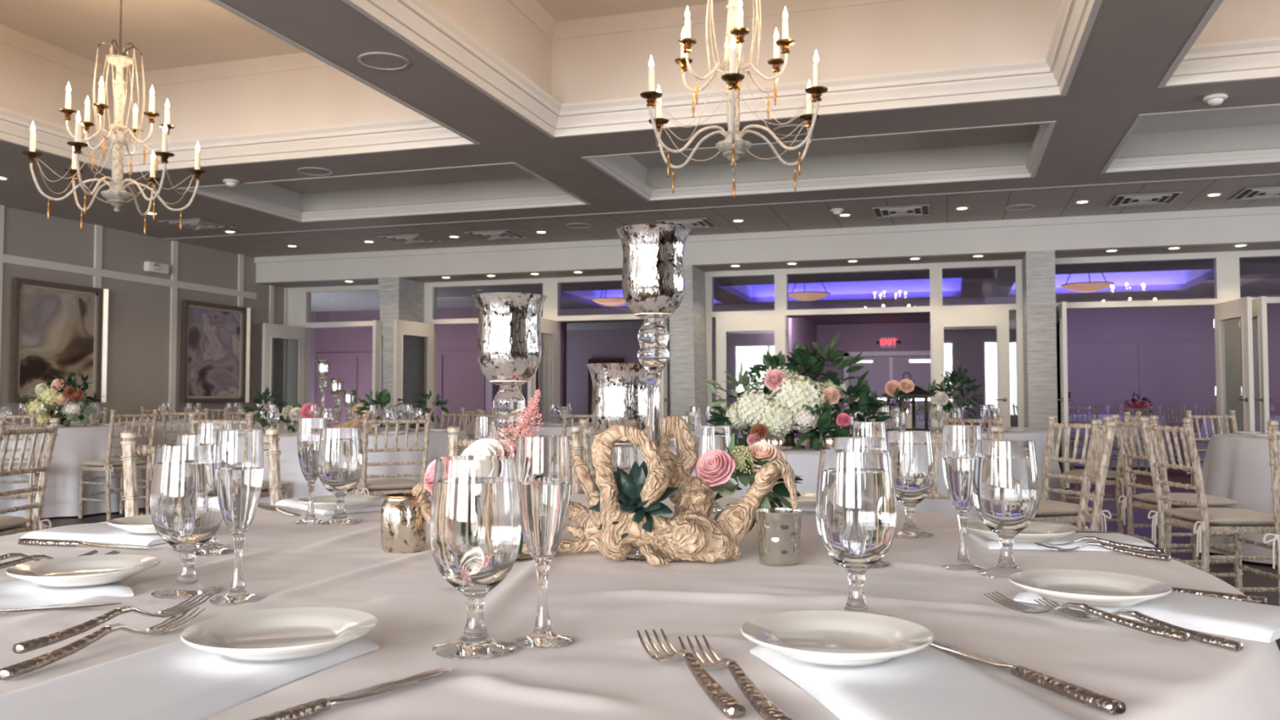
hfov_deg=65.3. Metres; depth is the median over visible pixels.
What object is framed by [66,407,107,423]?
chair
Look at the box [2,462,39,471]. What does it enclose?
seat cushion
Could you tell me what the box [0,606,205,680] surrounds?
fork
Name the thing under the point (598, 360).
door
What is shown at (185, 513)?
water goblet
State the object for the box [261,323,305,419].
door
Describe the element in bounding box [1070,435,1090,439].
seat cushion
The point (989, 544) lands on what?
folded napkin
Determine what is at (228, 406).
champagne flute
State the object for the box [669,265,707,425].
wall pillar
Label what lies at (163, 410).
chair
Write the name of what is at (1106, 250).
recessed light
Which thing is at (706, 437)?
water goblet
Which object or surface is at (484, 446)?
posy
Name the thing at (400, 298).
wall pillar
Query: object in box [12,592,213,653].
fork
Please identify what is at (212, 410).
chair
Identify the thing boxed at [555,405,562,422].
water goblet
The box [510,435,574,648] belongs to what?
champagne flute
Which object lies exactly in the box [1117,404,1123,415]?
water goblet
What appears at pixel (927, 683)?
folded napkin
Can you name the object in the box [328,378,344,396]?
cup
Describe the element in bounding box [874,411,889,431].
water goblet
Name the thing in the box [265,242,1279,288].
ceiling
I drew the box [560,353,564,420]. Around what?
trim
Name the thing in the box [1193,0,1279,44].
ceiling
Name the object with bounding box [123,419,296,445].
tablecloth
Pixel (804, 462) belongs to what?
tablecloth
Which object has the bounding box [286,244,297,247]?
recessed light
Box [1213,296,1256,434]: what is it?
door
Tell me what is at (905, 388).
lantern
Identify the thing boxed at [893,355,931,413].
door
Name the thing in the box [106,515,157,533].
plate
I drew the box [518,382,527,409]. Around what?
door
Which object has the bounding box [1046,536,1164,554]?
fork
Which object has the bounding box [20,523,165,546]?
folded napkin
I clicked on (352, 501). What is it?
plate
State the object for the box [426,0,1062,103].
ceiling
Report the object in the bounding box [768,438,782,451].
jar
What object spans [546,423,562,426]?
plate
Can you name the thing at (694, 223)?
ceiling vent
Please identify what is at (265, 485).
seat cushion
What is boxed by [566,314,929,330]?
ceiling
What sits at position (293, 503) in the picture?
folded napkin
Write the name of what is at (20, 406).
champagne flute
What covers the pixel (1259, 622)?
folded napkin
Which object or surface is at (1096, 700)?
knife
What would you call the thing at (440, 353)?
trim
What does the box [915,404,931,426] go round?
chair
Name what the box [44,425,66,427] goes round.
plate
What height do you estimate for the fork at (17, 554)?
0.020 m
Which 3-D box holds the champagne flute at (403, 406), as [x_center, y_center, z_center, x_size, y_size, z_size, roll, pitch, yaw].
[-1.844,0.450,7.828,0.063,0.203,0.063,1,-2,-13]
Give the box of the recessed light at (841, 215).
[838,213,851,216]
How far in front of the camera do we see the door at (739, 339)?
13.11 m
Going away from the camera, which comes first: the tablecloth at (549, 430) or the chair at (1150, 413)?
the tablecloth at (549, 430)
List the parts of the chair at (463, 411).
post, rail, post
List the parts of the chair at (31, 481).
rail, rail, rail, rail, post, leg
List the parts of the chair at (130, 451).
post, rail, rail, post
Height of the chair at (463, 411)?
0.919 m
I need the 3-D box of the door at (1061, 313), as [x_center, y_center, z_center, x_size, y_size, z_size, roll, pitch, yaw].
[4.884,0.401,11.575,0.143,2.080,0.876,-1,-2,17]
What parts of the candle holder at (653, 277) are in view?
glass stem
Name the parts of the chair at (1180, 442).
post, rail, rail, leg, post, seat frame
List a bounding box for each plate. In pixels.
[5,554,160,586]
[8,422,20,424]
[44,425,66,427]
[70,422,84,423]
[101,423,122,426]
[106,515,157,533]
[174,420,189,422]
[180,607,378,661]
[297,494,382,510]
[381,431,405,434]
[415,426,436,430]
[429,429,447,431]
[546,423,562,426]
[740,610,933,666]
[774,493,816,507]
[966,521,1075,542]
[1004,429,1026,431]
[1006,426,1028,429]
[1008,568,1172,607]
[1234,431,1262,434]
[1248,434,1268,437]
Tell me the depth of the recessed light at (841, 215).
11.24 m
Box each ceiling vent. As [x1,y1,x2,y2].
[158,217,236,230]
[377,233,443,244]
[463,229,528,239]
[656,217,718,228]
[871,204,930,217]
[1108,191,1182,206]
[1229,186,1279,200]
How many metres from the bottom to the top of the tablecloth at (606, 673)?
0.755 m
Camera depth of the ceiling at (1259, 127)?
8.85 m
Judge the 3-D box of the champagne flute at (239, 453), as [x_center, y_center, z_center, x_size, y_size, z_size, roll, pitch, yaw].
[-0.479,0.185,1.194,0.063,0.203,0.063,0,-2,6]
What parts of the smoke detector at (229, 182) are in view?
plate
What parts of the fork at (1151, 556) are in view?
handle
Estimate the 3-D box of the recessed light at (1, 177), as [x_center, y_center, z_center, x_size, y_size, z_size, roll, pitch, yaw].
[-6.001,-1.707,9.366,0.150,0.008,0.150,-1,-2,17]
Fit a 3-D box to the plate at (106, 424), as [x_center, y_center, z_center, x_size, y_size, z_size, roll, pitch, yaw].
[-4.854,0.596,9.184,0.169,0.018,0.169,1,-3,-25]
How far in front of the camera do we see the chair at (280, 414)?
9.26 m
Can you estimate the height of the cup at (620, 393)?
0.137 m
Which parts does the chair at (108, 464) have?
leg, post, seat frame, leg, rail, rail, rail, rail, post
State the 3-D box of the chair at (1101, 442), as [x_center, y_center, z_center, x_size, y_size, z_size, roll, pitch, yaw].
[1.662,0.704,4.077,0.478,0.919,0.482,-1,-2,17]
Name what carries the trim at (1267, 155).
attached to the ceiling at (1131, 46)
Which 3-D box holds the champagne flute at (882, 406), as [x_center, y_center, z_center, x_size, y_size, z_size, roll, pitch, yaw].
[1.324,0.353,5.409,0.063,0.203,0.063,-1,-2,19]
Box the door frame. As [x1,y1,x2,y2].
[288,249,1279,429]
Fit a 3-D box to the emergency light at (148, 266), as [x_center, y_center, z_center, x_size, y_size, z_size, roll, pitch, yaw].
[-6.137,-1.174,12.719,0.135,0.120,0.340,-1,-2,17]
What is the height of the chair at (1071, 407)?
0.919 m
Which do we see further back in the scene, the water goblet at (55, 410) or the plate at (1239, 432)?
the water goblet at (55, 410)
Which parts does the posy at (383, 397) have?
stem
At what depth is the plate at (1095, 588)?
1.14 m
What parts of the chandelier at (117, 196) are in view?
flame bulb, flame bulb, arm, flame bulb, arm, flame bulb, arm, arm, arm, flame bulb, arm, lamp shade, hanging chain, arm, flame bulb, arm, arm, arm, arm, flame bulb, flame bulb, arm, flame bulb, flame bulb, flame bulb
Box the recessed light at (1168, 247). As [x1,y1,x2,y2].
[1166,247,1181,248]
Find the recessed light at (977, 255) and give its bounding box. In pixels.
[971,254,984,257]
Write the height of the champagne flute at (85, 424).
0.203 m
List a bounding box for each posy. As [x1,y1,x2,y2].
[243,387,313,432]
[352,388,448,428]
[423,389,547,554]
[696,433,804,532]
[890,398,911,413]
[1124,391,1154,415]
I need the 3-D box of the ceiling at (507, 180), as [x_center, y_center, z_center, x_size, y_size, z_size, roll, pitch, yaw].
[-2.535,-1.954,10.240,3.830,0.320,2.180,-1,-2,17]
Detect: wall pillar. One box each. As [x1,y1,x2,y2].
[377,276,424,428]
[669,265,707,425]
[1022,249,1058,462]
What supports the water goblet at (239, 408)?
on the tablecloth at (157, 440)
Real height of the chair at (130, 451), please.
0.919 m
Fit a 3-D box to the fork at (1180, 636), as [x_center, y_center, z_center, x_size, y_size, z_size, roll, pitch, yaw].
[0.460,0.264,1.044,0.026,0.020,0.215,2,-3,-37]
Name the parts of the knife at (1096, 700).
blade, handle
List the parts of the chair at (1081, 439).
post, leg, seat frame, rail, rail, rail, post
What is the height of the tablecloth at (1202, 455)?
0.745 m
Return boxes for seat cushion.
[0,515,31,529]
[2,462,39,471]
[79,458,146,466]
[261,480,288,490]
[355,478,417,489]
[1034,521,1083,530]
[1035,499,1092,515]
[1060,469,1123,479]
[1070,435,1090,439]
[1133,493,1239,506]
[1164,507,1274,524]
[1165,436,1203,441]
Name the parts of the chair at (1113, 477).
leg, leg, seat frame, post, rail, post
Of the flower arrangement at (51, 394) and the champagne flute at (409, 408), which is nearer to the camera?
the champagne flute at (409, 408)
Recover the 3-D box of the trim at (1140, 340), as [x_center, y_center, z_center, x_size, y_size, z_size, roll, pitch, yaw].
[10.177,0.631,16.714,6.450,2.070,0.025,-1,-2,17]
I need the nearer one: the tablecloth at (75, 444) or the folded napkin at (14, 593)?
the folded napkin at (14, 593)
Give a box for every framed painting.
[9,277,108,402]
[180,299,250,403]
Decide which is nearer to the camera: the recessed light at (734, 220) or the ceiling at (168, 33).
the ceiling at (168, 33)
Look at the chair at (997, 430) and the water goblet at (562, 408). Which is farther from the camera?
the water goblet at (562, 408)
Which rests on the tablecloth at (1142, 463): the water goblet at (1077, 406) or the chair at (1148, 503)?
the water goblet at (1077, 406)
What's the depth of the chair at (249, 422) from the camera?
6.02 m
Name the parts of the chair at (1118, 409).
leg, post, rail, leg, post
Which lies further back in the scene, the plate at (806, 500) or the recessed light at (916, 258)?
the recessed light at (916, 258)
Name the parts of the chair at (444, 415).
post, rail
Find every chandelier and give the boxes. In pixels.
[21,0,206,235]
[640,0,827,199]
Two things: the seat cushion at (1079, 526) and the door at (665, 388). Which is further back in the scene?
the door at (665, 388)
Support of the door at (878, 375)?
in the wall at (582, 345)
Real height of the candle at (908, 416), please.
0.110 m
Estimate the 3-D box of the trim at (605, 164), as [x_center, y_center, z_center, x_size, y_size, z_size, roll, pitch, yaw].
[1.591,-1.775,8.954,3.780,0.109,1.970,-1,-2,17]
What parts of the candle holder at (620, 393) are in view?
glass stem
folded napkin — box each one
[0,578,133,608]
[0,638,378,719]
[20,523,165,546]
[275,497,381,515]
[750,644,1076,719]
[798,502,899,511]
[968,532,1155,551]
[1013,590,1279,643]
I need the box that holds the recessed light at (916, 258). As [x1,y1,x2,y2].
[908,257,921,259]
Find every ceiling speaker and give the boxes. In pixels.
[297,167,333,175]
[357,52,409,70]
[565,222,591,227]
[773,124,813,136]
[1004,204,1035,210]
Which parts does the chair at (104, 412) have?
post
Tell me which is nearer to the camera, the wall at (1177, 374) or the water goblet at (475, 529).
the water goblet at (475, 529)
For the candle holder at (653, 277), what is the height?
0.500 m
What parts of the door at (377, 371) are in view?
glass pane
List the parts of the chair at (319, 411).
post, post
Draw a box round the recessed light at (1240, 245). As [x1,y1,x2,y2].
[1232,244,1248,246]
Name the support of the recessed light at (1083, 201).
in the ceiling at (1131, 46)
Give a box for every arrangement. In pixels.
[22,369,106,426]
[702,332,897,450]
[916,360,984,425]
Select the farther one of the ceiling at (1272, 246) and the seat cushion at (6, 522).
the ceiling at (1272, 246)
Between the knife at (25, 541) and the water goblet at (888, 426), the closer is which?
the knife at (25, 541)
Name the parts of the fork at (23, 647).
handle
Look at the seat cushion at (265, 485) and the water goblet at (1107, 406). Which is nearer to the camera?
the seat cushion at (265, 485)
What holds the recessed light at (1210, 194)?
in the ceiling at (1131, 46)
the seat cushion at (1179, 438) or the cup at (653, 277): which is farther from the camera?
the seat cushion at (1179, 438)
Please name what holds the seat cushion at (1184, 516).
on the chair at (1204, 521)
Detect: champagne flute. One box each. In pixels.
[17,403,24,424]
[39,404,46,426]
[81,404,88,426]
[91,403,97,425]
[165,403,171,421]
[186,403,191,420]
[195,422,234,555]
[208,429,265,604]
[226,403,231,420]
[232,403,237,420]
[267,404,275,427]
[293,417,326,524]
[309,404,317,417]
[368,404,376,433]
[400,404,408,430]
[405,404,413,431]
[475,416,500,440]
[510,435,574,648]
[550,404,555,423]
[567,403,572,422]
[672,416,698,507]
[689,406,699,412]
[704,406,713,425]
[735,424,743,444]
[816,409,825,449]
[853,421,886,438]
[877,407,888,426]
[881,406,889,426]
[908,404,911,413]
[934,404,942,431]
[941,425,985,571]
[956,404,964,417]
[980,404,987,431]
[987,404,995,426]
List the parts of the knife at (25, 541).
handle, blade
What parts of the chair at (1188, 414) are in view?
post, rail, rail, rail, post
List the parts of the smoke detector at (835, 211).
plate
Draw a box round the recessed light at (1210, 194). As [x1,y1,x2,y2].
[1205,192,1222,196]
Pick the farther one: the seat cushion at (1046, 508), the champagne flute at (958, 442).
the seat cushion at (1046, 508)
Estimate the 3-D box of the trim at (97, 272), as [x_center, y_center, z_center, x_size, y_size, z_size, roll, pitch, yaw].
[-8.086,-0.352,6.600,0.038,2.930,18.190,-1,-2,17]
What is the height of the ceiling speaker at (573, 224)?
0.011 m
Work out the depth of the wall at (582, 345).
24.67 m
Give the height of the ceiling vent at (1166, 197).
0.026 m
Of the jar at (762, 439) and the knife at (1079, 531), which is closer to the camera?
the knife at (1079, 531)
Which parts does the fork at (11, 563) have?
handle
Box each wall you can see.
[0,206,284,423]
[310,327,315,404]
[315,324,482,430]
[484,376,499,414]
[560,323,566,420]
[566,322,930,422]
[788,317,817,438]
[1066,303,1279,449]
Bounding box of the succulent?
[588,460,679,539]
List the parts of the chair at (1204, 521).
post, rail, rail, rail, rail, post, seat frame, leg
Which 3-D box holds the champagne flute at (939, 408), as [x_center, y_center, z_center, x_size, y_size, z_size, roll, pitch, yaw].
[2.236,0.435,7.469,0.063,0.203,0.063,0,-2,-5]
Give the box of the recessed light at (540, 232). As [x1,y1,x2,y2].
[535,231,547,233]
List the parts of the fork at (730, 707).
handle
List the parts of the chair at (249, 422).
post, rail, post, seat frame, leg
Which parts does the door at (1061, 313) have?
glass pane, handle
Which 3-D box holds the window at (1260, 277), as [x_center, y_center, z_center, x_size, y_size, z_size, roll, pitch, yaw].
[7.744,-0.957,11.279,1.770,0.490,0.010,-1,-2,17]
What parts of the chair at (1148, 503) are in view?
post, rail, rail, rail, rail, post, seat frame, leg, leg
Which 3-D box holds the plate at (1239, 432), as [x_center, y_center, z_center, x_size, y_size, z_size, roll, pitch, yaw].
[4.202,0.505,6.909,0.169,0.018,0.169,0,-2,-10]
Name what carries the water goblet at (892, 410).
on the tablecloth at (1039, 437)
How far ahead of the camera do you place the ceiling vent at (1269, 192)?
10.03 m
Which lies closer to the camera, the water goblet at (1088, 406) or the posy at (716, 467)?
the posy at (716, 467)
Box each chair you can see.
[0,410,39,525]
[0,417,60,536]
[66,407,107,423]
[77,408,158,520]
[120,427,283,517]
[140,406,177,420]
[161,408,208,444]
[187,413,289,505]
[195,408,231,419]
[223,408,266,430]
[270,413,293,429]
[316,407,342,427]
[347,413,431,496]
[440,408,481,439]
[446,425,583,494]
[461,407,495,429]
[479,409,528,435]
[562,409,595,493]
[578,419,660,480]
[841,412,889,429]
[885,425,1004,499]
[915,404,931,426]
[942,412,1003,438]
[1031,415,1112,531]
[1034,419,1117,531]
[1059,411,1142,533]
[1067,405,1098,471]
[1068,406,1090,414]
[1109,405,1149,471]
[1111,414,1239,586]
[1125,405,1151,415]
[1139,417,1278,593]
[1157,405,1208,474]
[1185,409,1237,493]
[1194,404,1217,437]
[1212,405,1217,434]
[1262,420,1279,606]
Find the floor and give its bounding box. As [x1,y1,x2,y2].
[20,458,1279,650]
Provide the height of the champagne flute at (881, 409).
0.203 m
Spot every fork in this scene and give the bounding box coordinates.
[0,549,97,560]
[0,550,119,568]
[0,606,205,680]
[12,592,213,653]
[636,628,746,719]
[678,635,792,719]
[983,591,1189,642]
[1031,542,1170,561]
[1034,598,1243,651]
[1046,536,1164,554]
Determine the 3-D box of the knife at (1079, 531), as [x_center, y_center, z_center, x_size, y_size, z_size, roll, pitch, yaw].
[0.722,0.304,1.758,0.234,0.009,0.020,-1,-2,16]
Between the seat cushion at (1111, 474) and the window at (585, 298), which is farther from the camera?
the window at (585, 298)
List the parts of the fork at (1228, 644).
handle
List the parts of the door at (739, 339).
glass pane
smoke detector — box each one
[222,178,239,186]
[830,208,844,214]
[1203,93,1227,106]
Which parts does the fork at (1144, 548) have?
handle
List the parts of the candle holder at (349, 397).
glass stem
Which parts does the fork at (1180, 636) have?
handle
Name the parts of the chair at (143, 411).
post, rail, post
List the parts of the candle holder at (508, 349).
glass stem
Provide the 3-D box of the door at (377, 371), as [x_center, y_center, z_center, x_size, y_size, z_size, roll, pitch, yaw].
[-3.542,0.505,14.181,0.143,2.080,0.876,-1,-2,17]
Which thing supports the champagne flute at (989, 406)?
on the tablecloth at (1039, 437)
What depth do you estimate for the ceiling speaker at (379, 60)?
6.12 m
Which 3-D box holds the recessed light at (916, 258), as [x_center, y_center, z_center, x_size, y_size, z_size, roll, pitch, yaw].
[3.328,-1.228,12.093,0.150,0.008,0.150,-1,-2,17]
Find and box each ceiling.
[0,0,423,144]
[0,0,1279,257]
[217,164,568,211]
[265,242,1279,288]
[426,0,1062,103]
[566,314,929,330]
[608,124,1039,188]
[1115,105,1279,158]
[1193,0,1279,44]
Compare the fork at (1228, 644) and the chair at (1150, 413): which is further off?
the chair at (1150, 413)
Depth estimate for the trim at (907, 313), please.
18.20 m
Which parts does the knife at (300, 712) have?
handle, blade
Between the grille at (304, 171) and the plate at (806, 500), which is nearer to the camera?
the plate at (806, 500)
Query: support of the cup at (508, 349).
on the candle holder at (508, 349)
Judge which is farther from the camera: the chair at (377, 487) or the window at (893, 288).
the window at (893, 288)
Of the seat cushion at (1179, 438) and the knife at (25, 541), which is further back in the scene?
the seat cushion at (1179, 438)
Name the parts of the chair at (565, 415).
post, rail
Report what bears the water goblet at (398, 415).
on the tablecloth at (291, 472)
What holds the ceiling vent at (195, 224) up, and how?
in the ceiling at (1131, 46)
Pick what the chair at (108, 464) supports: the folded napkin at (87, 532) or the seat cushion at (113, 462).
the seat cushion at (113, 462)
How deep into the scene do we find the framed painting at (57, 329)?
11.30 m
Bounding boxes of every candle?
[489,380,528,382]
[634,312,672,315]
[905,413,911,428]
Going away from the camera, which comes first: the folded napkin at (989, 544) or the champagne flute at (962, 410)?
the folded napkin at (989, 544)
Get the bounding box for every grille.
[299,168,330,174]
[360,54,406,68]
[775,126,808,135]
[1006,205,1033,209]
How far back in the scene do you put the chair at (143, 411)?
12.34 m
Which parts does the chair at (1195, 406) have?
post, rail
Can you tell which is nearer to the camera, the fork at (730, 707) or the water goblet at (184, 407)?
the fork at (730, 707)
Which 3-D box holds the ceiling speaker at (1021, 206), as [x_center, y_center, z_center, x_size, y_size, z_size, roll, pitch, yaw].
[4.103,-1.649,10.790,0.310,0.011,0.310,-1,-2,17]
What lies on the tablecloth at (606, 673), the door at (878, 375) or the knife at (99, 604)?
the knife at (99, 604)
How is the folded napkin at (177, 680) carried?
on the tablecloth at (606, 673)
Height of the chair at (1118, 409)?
0.919 m
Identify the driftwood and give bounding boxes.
[330,402,373,431]
[412,414,798,564]
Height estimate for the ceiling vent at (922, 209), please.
0.026 m
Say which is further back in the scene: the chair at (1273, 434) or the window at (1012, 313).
the window at (1012, 313)
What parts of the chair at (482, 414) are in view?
post, rail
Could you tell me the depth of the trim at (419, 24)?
6.99 m
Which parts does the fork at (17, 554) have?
handle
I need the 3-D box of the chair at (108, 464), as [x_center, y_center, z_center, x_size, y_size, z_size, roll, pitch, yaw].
[-4.459,0.882,8.534,0.478,0.919,0.482,-1,-3,29]
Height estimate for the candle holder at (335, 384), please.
0.400 m
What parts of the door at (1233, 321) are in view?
glass pane, handle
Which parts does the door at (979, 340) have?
glass pane, handle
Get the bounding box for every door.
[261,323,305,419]
[372,320,385,428]
[392,319,434,428]
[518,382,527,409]
[525,317,556,422]
[587,358,623,422]
[659,316,671,420]
[715,315,786,438]
[849,356,889,404]
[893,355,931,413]
[930,309,1010,428]
[1055,301,1071,488]
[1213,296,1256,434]
[1251,296,1272,432]
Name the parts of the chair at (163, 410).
post, rail, rail, post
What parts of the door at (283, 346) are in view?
glass pane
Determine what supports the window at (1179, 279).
in the door frame
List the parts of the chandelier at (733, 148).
flame bulb, flame bulb, flame bulb, arm, arm, arm, arm, arm, flame bulb, lamp shade, arm, arm, flame bulb, arm, arm, flame bulb, arm, arm, flame bulb, flame bulb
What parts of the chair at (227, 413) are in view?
post, rail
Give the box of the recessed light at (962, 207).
[955,206,968,209]
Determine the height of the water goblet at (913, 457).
0.183 m
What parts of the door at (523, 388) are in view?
glass pane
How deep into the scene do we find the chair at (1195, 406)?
16.21 m
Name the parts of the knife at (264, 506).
handle, blade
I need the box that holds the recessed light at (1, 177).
[0,176,8,179]
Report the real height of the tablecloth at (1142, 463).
0.745 m
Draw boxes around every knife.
[0,602,121,613]
[17,537,151,549]
[250,667,454,719]
[257,503,301,516]
[929,640,1126,715]
[1075,530,1124,534]
[1171,586,1266,604]
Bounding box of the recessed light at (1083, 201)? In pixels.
[1074,200,1089,203]
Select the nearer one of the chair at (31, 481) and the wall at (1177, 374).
the chair at (31, 481)
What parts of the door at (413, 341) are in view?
glass pane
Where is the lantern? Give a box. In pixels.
[879,372,932,431]
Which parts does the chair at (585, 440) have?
post, rail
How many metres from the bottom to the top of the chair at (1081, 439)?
0.919 m
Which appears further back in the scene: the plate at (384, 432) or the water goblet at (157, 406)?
the water goblet at (157, 406)
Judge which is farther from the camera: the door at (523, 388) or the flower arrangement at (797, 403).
the door at (523, 388)
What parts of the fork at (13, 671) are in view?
handle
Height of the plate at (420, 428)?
0.018 m
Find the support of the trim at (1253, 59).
attached to the ceiling at (1131, 46)
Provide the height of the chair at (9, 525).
0.919 m
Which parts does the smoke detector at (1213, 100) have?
plate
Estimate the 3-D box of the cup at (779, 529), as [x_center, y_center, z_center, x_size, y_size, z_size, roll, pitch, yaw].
[0.204,0.258,1.466,0.068,0.074,0.068,0,-2,6]
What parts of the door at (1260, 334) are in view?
glass pane, handle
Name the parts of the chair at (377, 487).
post, seat frame, rail, rail, rail, rail, post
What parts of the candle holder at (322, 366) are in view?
glass stem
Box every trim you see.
[0,0,480,173]
[0,23,328,88]
[0,204,288,423]
[163,173,1279,239]
[176,162,591,222]
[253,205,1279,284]
[314,351,484,429]
[342,0,1102,138]
[507,0,898,39]
[560,312,929,323]
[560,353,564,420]
[581,120,1056,200]
[843,351,930,411]
[888,356,893,403]
[1066,335,1279,458]
[1100,103,1279,173]
[1156,0,1279,88]
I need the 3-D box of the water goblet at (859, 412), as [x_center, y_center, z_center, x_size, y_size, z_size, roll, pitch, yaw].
[1.716,0.467,7.918,0.083,0.176,0.083,0,-2,11]
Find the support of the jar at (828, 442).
on the tablecloth at (804, 462)
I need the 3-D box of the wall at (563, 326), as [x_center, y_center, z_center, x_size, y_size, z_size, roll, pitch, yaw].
[-3.050,0.431,20.493,3.250,2.770,0.150,-1,-2,17]
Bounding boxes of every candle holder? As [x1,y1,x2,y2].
[315,360,331,409]
[328,378,344,425]
[342,390,357,422]
[471,292,546,562]
[586,363,647,548]
[616,223,690,562]
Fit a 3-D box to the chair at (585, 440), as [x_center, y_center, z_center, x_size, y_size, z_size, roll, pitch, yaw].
[0.045,0.712,4.269,0.482,0.919,0.478,-2,-3,36]
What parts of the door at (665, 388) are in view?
glass pane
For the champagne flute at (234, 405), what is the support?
on the tablecloth at (157, 440)
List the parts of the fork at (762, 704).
handle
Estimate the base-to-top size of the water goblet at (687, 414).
0.176 m
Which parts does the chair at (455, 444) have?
post, rail, post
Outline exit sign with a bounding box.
[875,337,901,348]
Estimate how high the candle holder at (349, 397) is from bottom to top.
0.310 m
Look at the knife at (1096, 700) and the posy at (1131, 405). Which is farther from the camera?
the posy at (1131, 405)
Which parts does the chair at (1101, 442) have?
rail, rail, post, rail, rail, post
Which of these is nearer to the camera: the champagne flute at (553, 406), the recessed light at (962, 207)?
the champagne flute at (553, 406)
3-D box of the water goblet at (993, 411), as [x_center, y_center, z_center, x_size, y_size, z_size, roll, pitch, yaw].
[2.721,0.456,7.641,0.083,0.176,0.083,0,-2,11]
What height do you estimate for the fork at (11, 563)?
0.020 m
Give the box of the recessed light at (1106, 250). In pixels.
[1104,249,1119,251]
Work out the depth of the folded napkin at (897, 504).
2.15 m
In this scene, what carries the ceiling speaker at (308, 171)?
attached to the ceiling at (1131, 46)
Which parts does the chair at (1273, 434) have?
rail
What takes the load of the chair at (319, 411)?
on the floor
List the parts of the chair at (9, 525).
post, seat frame, rail, rail, rail, rail, post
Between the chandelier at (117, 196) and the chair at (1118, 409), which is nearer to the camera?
the chandelier at (117, 196)
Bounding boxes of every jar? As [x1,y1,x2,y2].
[380,493,426,553]
[758,437,770,442]
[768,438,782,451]
[824,437,834,449]
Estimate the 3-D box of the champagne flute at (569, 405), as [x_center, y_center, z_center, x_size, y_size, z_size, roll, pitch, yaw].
[-0.727,0.548,10.306,0.063,0.203,0.063,1,-2,-13]
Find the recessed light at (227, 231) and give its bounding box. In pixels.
[223,230,236,232]
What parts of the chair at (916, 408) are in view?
post, rail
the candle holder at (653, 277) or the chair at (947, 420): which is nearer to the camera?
the candle holder at (653, 277)
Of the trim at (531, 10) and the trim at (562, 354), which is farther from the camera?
the trim at (562, 354)
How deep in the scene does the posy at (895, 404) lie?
16.41 m
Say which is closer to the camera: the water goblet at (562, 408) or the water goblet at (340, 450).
the water goblet at (340, 450)
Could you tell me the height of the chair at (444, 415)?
0.919 m
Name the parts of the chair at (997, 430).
rail, rail, post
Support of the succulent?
on the driftwood at (691, 534)
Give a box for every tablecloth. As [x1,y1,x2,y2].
[0,423,152,519]
[0,493,1279,719]
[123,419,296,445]
[258,428,469,503]
[463,422,596,494]
[629,438,978,517]
[822,426,1070,524]
[865,413,931,425]
[1068,414,1174,467]
[1190,432,1279,564]
[1197,415,1279,467]
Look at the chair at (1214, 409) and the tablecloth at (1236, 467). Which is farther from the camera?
the chair at (1214, 409)
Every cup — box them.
[315,360,331,378]
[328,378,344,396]
[342,390,357,408]
[471,292,546,385]
[586,363,647,447]
[616,223,690,319]
[755,507,802,564]
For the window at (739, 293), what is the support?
in the door frame
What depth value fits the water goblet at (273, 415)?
7.01 m
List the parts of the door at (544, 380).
glass pane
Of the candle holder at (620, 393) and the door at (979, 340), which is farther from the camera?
the door at (979, 340)
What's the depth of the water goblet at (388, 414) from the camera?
7.11 m
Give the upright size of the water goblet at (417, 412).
0.176 m
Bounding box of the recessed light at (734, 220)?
[731,219,744,222]
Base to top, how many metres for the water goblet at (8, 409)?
0.176 m
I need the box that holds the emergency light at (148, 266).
[143,261,168,274]
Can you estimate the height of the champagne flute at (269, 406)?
0.203 m
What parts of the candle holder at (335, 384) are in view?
glass stem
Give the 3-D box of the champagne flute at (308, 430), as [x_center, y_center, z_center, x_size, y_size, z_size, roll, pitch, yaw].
[-0.641,0.215,1.949,0.063,0.203,0.063,-1,-3,27]
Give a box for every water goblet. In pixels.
[0,407,5,419]
[2,406,12,425]
[53,407,63,420]
[91,406,102,426]
[149,443,223,599]
[156,405,162,421]
[159,405,168,422]
[172,433,226,551]
[183,404,191,420]
[193,405,201,420]
[235,405,244,420]
[257,408,267,431]
[266,408,279,427]
[293,416,302,430]
[317,427,363,524]
[320,408,333,427]
[382,408,395,431]
[395,408,403,430]
[412,408,423,431]
[429,455,521,659]
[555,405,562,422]
[560,406,568,426]
[685,412,701,425]
[693,425,731,513]
[746,420,759,434]
[815,448,897,617]
[833,436,890,568]
[837,413,854,437]
[854,411,862,417]
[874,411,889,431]
[886,431,934,537]
[889,408,901,413]
[889,412,906,431]
[949,408,961,425]
[972,439,1039,578]
[990,408,1001,424]
[1075,404,1081,414]
[1086,404,1092,415]
[1104,404,1110,414]
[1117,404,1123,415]
[1269,404,1275,417]
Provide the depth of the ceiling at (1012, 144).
9.74 m
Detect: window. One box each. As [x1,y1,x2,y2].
[308,289,380,322]
[434,283,542,319]
[559,280,633,315]
[712,275,774,311]
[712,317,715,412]
[786,269,929,310]
[942,266,1015,305]
[1008,310,1017,426]
[1055,258,1215,302]
[1239,256,1279,297]
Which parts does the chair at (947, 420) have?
post, rail, post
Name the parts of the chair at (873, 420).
rail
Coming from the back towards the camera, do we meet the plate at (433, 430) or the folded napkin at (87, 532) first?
the plate at (433, 430)
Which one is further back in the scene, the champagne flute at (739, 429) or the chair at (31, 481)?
the chair at (31, 481)
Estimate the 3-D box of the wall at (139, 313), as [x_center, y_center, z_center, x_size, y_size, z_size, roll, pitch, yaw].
[-8.165,-0.336,6.629,0.150,3.200,18.400,-1,-2,17]
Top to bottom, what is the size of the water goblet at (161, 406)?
0.176 m
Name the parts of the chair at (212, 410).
rail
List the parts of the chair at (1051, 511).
post, seat frame, rail, rail, rail, rail, post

